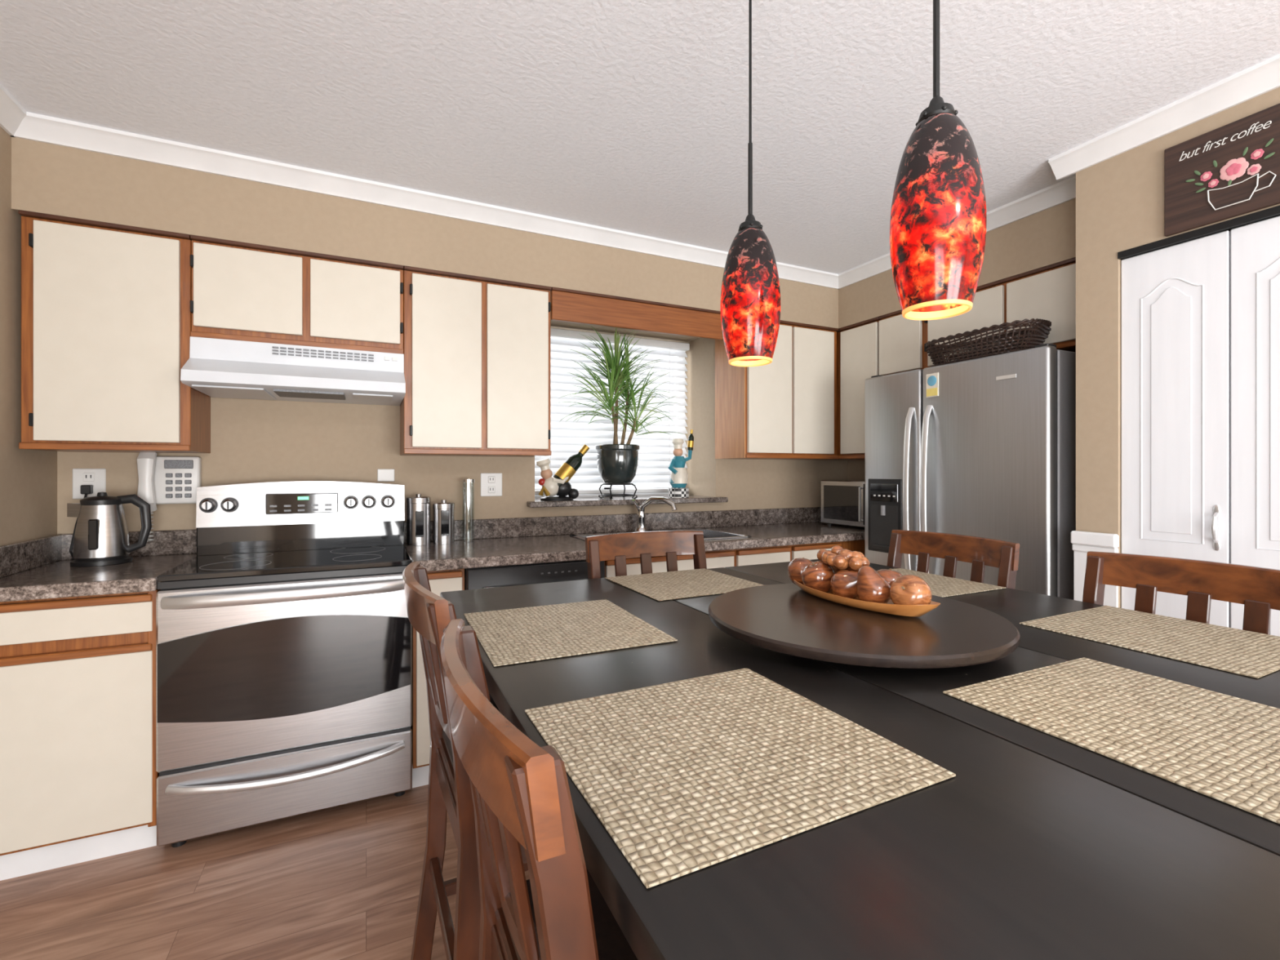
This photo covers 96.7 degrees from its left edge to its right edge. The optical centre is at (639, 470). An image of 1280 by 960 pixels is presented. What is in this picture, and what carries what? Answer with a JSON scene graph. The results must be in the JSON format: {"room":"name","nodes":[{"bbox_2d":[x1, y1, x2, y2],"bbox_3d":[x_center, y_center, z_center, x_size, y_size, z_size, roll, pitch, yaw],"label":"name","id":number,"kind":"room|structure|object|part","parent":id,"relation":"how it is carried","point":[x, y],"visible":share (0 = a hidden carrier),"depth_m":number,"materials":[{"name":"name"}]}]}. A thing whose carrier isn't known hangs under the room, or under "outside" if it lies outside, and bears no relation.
{"room":"dining room","nodes":[
{"label":"dining room","id":0,"kind":"room"},
{"bbox_2d":[0,126,57,546],"bbox_3d":[-0.951,0.030,-0.652,0.120,2.450,6.290,0,0,-26],"label":"wall","id":1,"kind":"structure","parent":0,"point":[28,477],"depth_m":1.93,"materials":[{"name":"paint"}]},
{"bbox_2d":[0,784,529,959],"bbox_3d":[0.866,1.305,0.472,4.370,0.100,6.740,0,0,-26],"label":"floor","id":2,"kind":"structure","parent":0,"point":[343,882],"depth_m":1.68,"materials":[{"name":"brown wood"}]},
{"bbox_2d":[0,588,160,880],"bbox_3d":[-1.913,0.821,2.026,0.463,0.868,0.623,0,0,-26],"label":"base cabinet","id":3,"kind":"object","parent":2,"relation":"on","point":[78,775],"visible":0.74,"depth_m":1.77,"materials":[{"name":"brown wood"}]},
{"bbox_2d":[0,506,864,601],"bbox_3d":[-0.261,0.316,2.814,4.126,0.142,0.638,0,0,-26],"label":"countertop","id":4,"kind":"structure","parent":3,"relation":"on","point":[40,568],"depth_m":2.45,"materials":[{"name":"stone"}]},
{"bbox_2d":[66,484,151,566],"bbox_3d":[-2.043,0.200,2.135,0.305,0.289,0.173,0,0,10],"label":"electric kettle","id":5,"kind":"object","parent":4,"relation":"on","point":[100,535],"visible":1,"depth_m":2.09,"materials":[{"name":"silver metal"}]},
{"bbox_2d":[406,493,431,545],"bbox_3d":[-1.040,0.224,2.673,0.108,0.240,0.108,0,0,-26],"label":"steel canister","id":6,"kind":"object","parent":4,"relation":"on","point":[418,507],"visible":1,"depth_m":2.63,"materials":[{"name":"silver metal"}]},
{"bbox_2d":[432,498,454,544],"bbox_3d":[-0.938,0.239,2.722,0.100,0.210,0.100,0,0,-26],"label":"steel canister","id":7,"kind":"object","parent":4,"relation":"on","point":[443,511],"visible":1,"depth_m":2.68,"materials":[{"name":"silver metal"}]},
{"bbox_2d":[632,496,677,532],"bbox_3d":[0.089,0.240,3.139,0.257,0.198,0.104,0,0,17],"label":"kitchen faucet","id":8,"kind":"object","parent":4,"relation":"on","point":[641,523],"visible":0.94,"depth_m":3.15,"materials":[{"name":"silver metal"}]},
{"bbox_2d":[569,528,751,540],"bbox_3d":[0.105,0.427,3.000,0.840,0.176,0.465,0,0,-26],"label":"sink","id":9,"kind":"object","parent":4,"relation":"in","point":[708,534],"visible":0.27,"depth_m":3.13,"materials":[{"name":"silver metal"}]},
{"bbox_2d":[821,480,864,527],"bbox_3d":[1.397,0.203,3.511,0.377,0.285,0.445,0,0,-26],"label":"microwave","id":10,"kind":"object","parent":4,"relation":"on","point":[842,501],"visible":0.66,"depth_m":3.47,"materials":[{"name":"silver metal"}]},
{"bbox_2d":[155,480,412,847],"bbox_3d":[-1.330,0.649,2.244,0.765,1.212,0.682,0,0,-26],"label":"electric range","id":11,"kind":"object","parent":2,"relation":"on","point":[284,646],"visible":0.98,"depth_m":2.01,"materials":[{"name":"silver metal"}]},
{"bbox_2d":[410,568,464,787],"bbox_3d":[-0.917,0.821,2.506,0.194,0.868,0.623,0,0,-26],"label":"base cabinet","id":12,"kind":"object","parent":2,"relation":"on","point":[445,580],"visible":0.24,"depth_m":2.21,"materials":[{"name":"beige wood"}]},
{"bbox_2d":[402,561,528,959],"bbox_3d":[-0.259,0.736,1.267,0.497,1.039,0.450,0,0,-27],"label":"dining chair","id":13,"kind":"object","parent":2,"relation":"on","point":[450,793],"visible":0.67,"depth_m":1.12,"materials":[{"name":"brown wood"}]},
{"bbox_2d":[464,560,604,590],"bbox_3d":[-0.550,0.822,2.655,0.592,0.866,0.618,0,0,-26],"label":"dishwasher","id":14,"kind":"object","parent":2,"relation":"on","point":[477,578],"visible":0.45,"depth_m":2.36,"materials":[{"name":"black plastic"}]},
{"bbox_2d":[440,618,637,959],"bbox_3d":[0.010,0.736,0.732,0.497,1.039,0.450,0,0,-26],"label":"dining chair","id":15,"kind":"object","parent":2,"relation":"on","point":[520,789],"visible":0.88,"depth_m":0.50,"materials":[{"name":"brown wood"}]},
{"bbox_2d":[585,530,706,579],"bbox_3d":[0.113,0.736,1.806,0.450,1.039,0.497,0,0,-26],"label":"dining chair","id":16,"kind":"object","parent":2,"relation":"on","point":[618,547],"visible":0.21,"depth_m":2.00,"materials":[{"name":"brown wood"}]},
{"bbox_2d":[604,542,841,577],"bbox_3d":[0.349,0.821,3.115,1.420,0.868,0.623,0,0,-26],"label":"base cabinet","id":17,"kind":"object","parent":2,"relation":"on","point":[762,555],"visible":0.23,"depth_m":2.85,"materials":[{"name":"beige wood"}]},
{"bbox_2d":[840,539,864,555],"bbox_3d":[1.286,0.821,3.581,0.670,0.868,0.597,0,0,-26],"label":"base cabinet","id":18,"kind":"object","parent":2,"relation":"on","point":[853,545],"visible":0.02,"depth_m":3.21,"materials":[{"name":"brown wood"}]},
{"bbox_2d":[440,559,1279,959],"bbox_3d":[0.457,0.800,1.241,1.520,0.910,1.580,0,0,-26],"label":"dining table","id":19,"kind":"object","parent":2,"relation":"on","point":[1040,845],"visible":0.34,"depth_m":0.53,"materials":[{"name":"brown wood"}]},
{"bbox_2d":[463,599,677,666],"bbox_3d":[-0.173,0.343,1.257,0.374,0.003,0.406,0,0,-26],"label":"woven placemat","id":20,"kind":"object","parent":19,"relation":"on","point":[532,633],"visible":0.96,"depth_m":1.21,"materials":[{"name":"beige wicker"}]},
{"bbox_2d":[604,568,764,600],"bbox_3d":[0.137,0.343,1.750,0.386,0.003,0.366,0,0,-26],"label":"woven placemat","id":21,"kind":"object","parent":19,"relation":"on","point":[668,585],"visible":0.82,"depth_m":1.73,"materials":[{"name":"beige wicker"}]},
{"bbox_2d":[524,667,955,888],"bbox_3d":[0.096,0.343,0.727,0.395,0.003,0.390,0,0,-26],"label":"woven placemat","id":22,"kind":"object","parent":19,"relation":"on","point":[686,776],"visible":1,"depth_m":0.66,"materials":[{"name":"beige wicker"}]},
{"bbox_2d":[708,583,1020,668],"bbox_3d":[0.452,0.322,1.222,0.606,0.044,0.606,0,0,-26],"label":"lazy susan","id":23,"kind":"object","parent":19,"relation":"on","point":[782,618],"visible":0.85,"depth_m":1.07,"materials":[{"name":"brown wood"}]},
{"bbox_2d":[787,545,940,617],"bbox_3d":[0.492,0.238,1.308,0.150,0.122,0.430,0,0,-27],"label":"fruit bowl","id":24,"kind":"object","parent":23,"relation":"on","point":[844,576],"visible":1,"depth_m":1.24,"materials":[{"name":"brown wood"}]},
{"bbox_2d":[875,568,1005,597],"bbox_3d":[0.833,0.343,1.758,0.359,0.003,0.369,0,0,-26],"label":"woven placemat","id":25,"kind":"object","parent":19,"relation":"on","point":[940,585],"visible":0.48,"depth_m":1.71,"materials":[{"name":"beige wicker"}]},
{"bbox_2d":[942,657,1279,824],"bbox_3d":[0.721,0.343,0.793,0.385,0.003,0.378,0,0,-26],"label":"woven placemat","id":26,"kind":"object","parent":19,"relation":"on","point":[1224,748],"visible":1,"depth_m":0.77,"materials":[{"name":"beige wicker"}]},
{"bbox_2d":[1019,605,1279,678],"bbox_3d":[1.104,0.343,1.194,0.375,0.003,0.384,0,0,-26],"label":"woven placemat","id":27,"kind":"object","parent":19,"relation":"on","point":[1255,655],"visible":1,"depth_m":1.17,"materials":[{"name":"beige wicker"}]},
{"bbox_2d":[887,529,1019,589],"bbox_3d":[0.865,0.736,1.842,0.497,1.039,0.450,0,0,-26],"label":"dining chair","id":28,"kind":"object","parent":2,"relation":"on","point":[981,552],"visible":0.23,"depth_m":1.92,"materials":[{"name":"brown wood"}]},
{"bbox_2d":[864,343,1075,599],"bbox_3d":[1.653,0.377,2.740,0.704,1.757,0.910,0,0,-26],"label":"refrigerator","id":29,"kind":"object","parent":2,"relation":"on","point":[992,455],"visible":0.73,"depth_m":2.44,"materials":[{"name":"silver metal"}]},
{"bbox_2d":[925,372,938,397],"bbox_3d":[1.360,-0.400,2.650,0.009,0.110,0.065,0,0,-26],"label":"magnet","id":30,"kind":"object","parent":29,"relation":"attached to","point":[931,380],"visible":1,"depth_m":2.65,"materials":[{"name":"beige ceramic"}]},
{"bbox_2d":[925,318,1051,366],"bbox_3d":[1.560,-0.559,2.582,0.205,0.138,0.524,0,0,-26],"label":"wicker basket","id":31,"kind":"object","parent":29,"relation":"on","point":[1040,331],"visible":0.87,"depth_m":2.50,"materials":[{"name":"black wicker"}]},
{"bbox_2d":[1082,551,1279,634],"bbox_3d":[1.143,0.736,1.266,0.497,1.039,0.450,0,0,-26],"label":"dining chair","id":32,"kind":"object","parent":2,"relation":"on","point":[1256,588],"visible":0.28,"depth_m":1.37,"materials":[{"name":"brown wood"}]},
{"bbox_2d":[57,306,847,534],"bbox_3d":[-0.498,0.030,3.306,4.370,2.450,0.450,0,0,-26],"label":"wall","id":33,"kind":"structure","parent":0,"point":[252,441],"depth_m":2.73,"materials":[{"name":"paint"}]},
{"bbox_2d":[72,468,106,498],"bbox_3d":[-2.173,0.050,2.244,0.100,0.120,0.011,0,0,-26],"label":"wall outlet","id":34,"kind":"object","parent":33,"relation":"attached to","point":[96,477],"visible":0.83,"depth_m":2.24,"materials":[{"name":"white plastic"}]},
{"bbox_2d":[17,209,210,453],"bbox_3d":[-1.961,-0.479,2.166,0.465,0.809,0.330,0,0,-26],"label":"upper cabinet","id":35,"kind":"object","parent":33,"relation":"attached to","point":[106,313],"visible":0.96,"depth_m":2.02,"materials":[{"name":"brown wood"}]},
{"bbox_2d":[136,452,201,542],"bbox_3d":[-1.921,0.103,2.319,0.200,0.369,0.092,0,0,-26],"label":"wall telephone","id":36,"kind":"object","parent":33,"relation":"attached to","point":[162,480],"visible":0.79,"depth_m":2.32,"materials":[{"name":"white plastic"}]},
{"bbox_2d":[190,235,403,354],"bbox_3d":[-1.417,-0.693,2.428,0.738,0.382,0.330,0,0,-26],"label":"upper cabinet","id":37,"kind":"object","parent":33,"relation":"attached to","point":[238,293],"visible":0.94,"depth_m":2.27,"materials":[{"name":"brown wood"}]},
{"bbox_2d":[180,336,405,405],"bbox_3d":[-1.388,-0.403,2.370,0.735,0.195,0.455,0,0,-26],"label":"range hood","id":38,"kind":"object","parent":37,"relation":"attached to","point":[214,367],"visible":1,"depth_m":2.23,"materials":[{"name":"metal"}]},
{"bbox_2d":[377,468,394,481],"bbox_3d":[-1.210,0.020,2.710,0.075,0.060,0.006,0,0,-26],"label":"wall switch plate","id":39,"kind":"object","parent":33,"relation":"attached to","point":[383,474],"visible":1,"depth_m":2.71,"materials":[{"name":"white plastic"}]},
{"bbox_2d":[400,265,551,457],"bbox_3d":[-0.788,-0.479,2.731,0.655,0.809,0.330,0,0,-26],"label":"upper cabinet","id":40,"kind":"object","parent":33,"relation":"attached to","point":[477,353],"visible":0.98,"depth_m":2.57,"materials":[{"name":"brown wood"}]},
{"bbox_2d":[480,472,502,496],"bbox_3d":[-0.763,0.070,2.922,0.110,0.120,0.011,0,0,-26],"label":"wall outlet","id":41,"kind":"object","parent":33,"relation":"attached to","point":[491,482],"visible":1,"depth_m":2.92,"materials":[{"name":"white plastic"}]},
{"bbox_2d":[534,337,684,497],"bbox_3d":[-0.219,-0.352,3.635,1.142,1.025,0.060,0,0,-26],"label":"window","id":42,"kind":"structure","parent":33,"relation":"in","point":[603,486],"depth_m":3.69,"materials":[{"name":"white paint"}]},
{"bbox_2d":[534,328,689,494],"bbox_3d":[-0.179,-0.352,3.554,1.100,0.985,0.060,0,0,-26],"label":"window blind","id":43,"kind":"object","parent":42,"relation":"attached to","point":[560,334],"visible":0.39,"depth_m":3.56,"materials":[{"name":"white paint"}]},
{"bbox_2d":[526,494,728,507],"bbox_3d":[-0.107,0.175,3.405,1.230,0.030,0.430,0,0,-26],"label":"window ledge","id":44,"kind":"object","parent":33,"relation":"attached to","point":[592,500],"visible":0.64,"depth_m":3.20,"materials":[{"name":"stone"}]},
{"bbox_2d":[536,444,589,500],"bbox_3d":[-0.424,0.005,3.159,0.304,0.310,0.144,0,0,-26],"label":"holder","id":45,"kind":"object","parent":44,"relation":"on","point":[559,485],"visible":1,"depth_m":3.11,"materials":[{"name":"ceramic"}]},
{"bbox_2d":[598,483,637,499],"bbox_3d":[-0.129,0.115,3.300,0.207,0.091,0.207,0,0,-26],"label":"plant stand","id":46,"kind":"object","parent":44,"relation":"on","point":[610,495],"visible":0.97,"depth_m":3.26,"materials":[{"name":"metal"}]},
{"bbox_2d":[556,326,686,483],"bbox_3d":[-0.103,-0.392,3.281,0.774,0.923,0.468,0,0,-26],"label":"dracaena","id":47,"kind":"object","parent":46,"relation":"on","point":[617,463],"visible":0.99,"depth_m":3.23,"materials":[{"name":"plant"}]},
{"bbox_2d":[668,429,693,497],"bbox_3d":[0.240,-0.047,3.467,0.177,0.413,0.124,0,0,-26],"label":"chef figurine","id":48,"kind":"object","parent":44,"relation":"on","point":[678,482],"visible":1,"depth_m":3.43,"materials":[{"name":"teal ceramic"}]},
{"bbox_2d":[715,320,838,459],"bbox_3d":[0.849,-0.479,3.520,0.698,0.809,0.327,0,0,-26],"label":"upper cabinet","id":49,"kind":"object","parent":33,"relation":"attached to","point":[784,408],"visible":0.81,"depth_m":3.38,"materials":[{"name":"brown wood"}]},
{"bbox_2d":[462,478,474,482],"bbox_3d":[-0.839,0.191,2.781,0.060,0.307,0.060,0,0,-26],"label":"lid","id":50,"kind":"object","parent":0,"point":[468,480],"visible":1,"depth_m":2.76,"materials":[{"name":"silver metal"}]},
{"bbox_2d":[11,137,1075,332],"bbox_3d":[-0.022,-1.040,2.317,4.130,0.309,1.745,0,0,-26],"label":"soffit","id":51,"kind":"structure","parent":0,"point":[51,179],"depth_m":2.42,"materials":[{"name":"paint"}]},
{"bbox_2d":[551,286,723,340],"bbox_3d":[0.086,-0.807,2.985,1.136,0.154,0.025,0,0,-26],"label":"window valance","id":52,"kind":"object","parent":51,"relation":"attached to","point":[569,305],"visible":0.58,"depth_m":2.92,"materials":[{"name":"brown wood"}]},
{"bbox_2d":[0,53,1279,288],"bbox_3d":[0.824,-1.162,0.092,3.725,0.066,5.852,0,0,-26],"label":"crown molding","id":53,"kind":"structure","parent":51,"relation":"attached to","point":[1263,77],"depth_m":2.19,"materials":[{"name":"white paint"}]},
{"bbox_2d":[879,257,1075,375],"bbox_3d":[1.783,-0.702,2.841,0.417,0.364,1.109,0,0,-26],"label":"upper cabinet","id":54,"kind":"object","parent":51,"relation":"attached to","point":[1050,295],"visible":0.39,"depth_m":2.63,"materials":[{"name":"brown wood"}]},
{"bbox_2d":[0,0,1279,274],"bbox_3d":[0.866,-1.245,0.472,4.370,0.100,6.740,0,0,-26],"label":"ceiling","id":55,"kind":"structure","parent":0,"point":[630,116],"depth_m":1.75,"materials":[{"name":"paint"}]},
{"bbox_2d":[720,0,780,366],"bbox_3d":[0.253,-0.721,1.304,0.136,0.947,0.136,0,0,3],"label":"pendant light","id":56,"kind":"object","parent":55,"relation":"hanging from","point":[750,291],"visible":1,"depth_m":1.26,"materials":[{"name":"red glass"}]},
{"bbox_3d":[0.253,-0.399,1.304,0.136,0.303,0.136,0,0,-26],"label":"lamp shade","id":57,"kind":"part","parent":56,"relation":"part of","materials":[{"name":"red glass"}]},
{"bbox_2d":[889,0,986,319],"bbox_3d":[0.468,-0.722,0.899,0.136,0.944,0.136,0,0,3],"label":"pendant light","id":58,"kind":"object","parent":55,"relation":"hanging from","point":[938,221],"visible":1,"depth_m":0.85,"materials":[{"name":"red glass"}]},
{"bbox_3d":[0.468,-0.402,0.899,0.136,0.303,0.136,0,0,-26],"label":"lamp shade","id":59,"kind":"part","parent":58,"relation":"part of","materials":[{"name":"red glass"}]},
{"bbox_2d":[847,459,864,479],"bbox_3d":[2.878,0.030,1.191,0.120,2.450,6.290,0,0,-26],"label":"wall","id":60,"kind":"structure","parent":0,"point":[855,468],"depth_m":3.93,"materials":[{"name":"paint"}]},
{"bbox_2d":[815,316,880,460],"bbox_3d":[1.408,-0.479,3.624,0.414,0.809,0.624,0,0,-26],"label":"upper cabinet","id":61,"kind":"object","parent":60,"relation":"attached to","point":[857,347],"visible":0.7,"depth_m":3.41,"materials":[{"name":"brown wood"}]},
{"bbox_2d":[1075,87,1279,608],"bbox_3d":[2.654,0.030,0.181,0.100,2.450,4.425,0,0,-26],"label":"wall","id":62,"kind":"structure","parent":0,"point":[1120,197],"depth_m":2.06,"materials":[{"name":"paint"}]},
{"bbox_2d":[1071,530,1119,607],"bbox_3d":[2.594,0.740,0.155,0.030,1.030,4.430,0,0,-26],"label":"trim","id":63,"kind":"structure","parent":62,"relation":"attached to","point":[1083,542],"depth_m":2.09,"materials":[{"name":"white paint"}]},
{"bbox_2d":[1117,205,1279,259],"bbox_3d":[1.851,-0.768,1.782,0.049,0.023,0.575,0,0,-26],"label":"door track","id":64,"kind":"object","parent":62,"relation":"attached to","point":[1272,212],"visible":0.89,"depth_m":1.82,"materials":[{"name":"metal"}]},
{"bbox_2d":[1120,230,1230,627],"bbox_3d":[1.781,0.240,1.908,0.059,1.990,0.282,0,0,-26],"label":"door","id":65,"kind":"structure","parent":64,"relation":"hanging from","point":[1175,299],"depth_m":1.89,"materials":[{"name":"white paint"}]},
{"bbox_2d":[1230,215,1279,636],"bbox_3d":[1.918,0.240,1.655,0.033,1.990,0.285,0,0,-26],"label":"door","id":66,"kind":"structure","parent":64,"relation":"hanging from","point":[1255,247],"depth_m":1.73,"materials":[{"name":"white paint"}]},
{"bbox_2d":[1164,103,1279,236],"bbox_3d":[1.822,-0.930,1.767,0.021,0.290,0.304,0,0,-26],"label":"coffee sign","id":67,"kind":"object","parent":62,"relation":"attached to","point":[1232,170],"visible":1,"depth_m":1.77,"materials":[{"name":"brown wood"}]}
]}

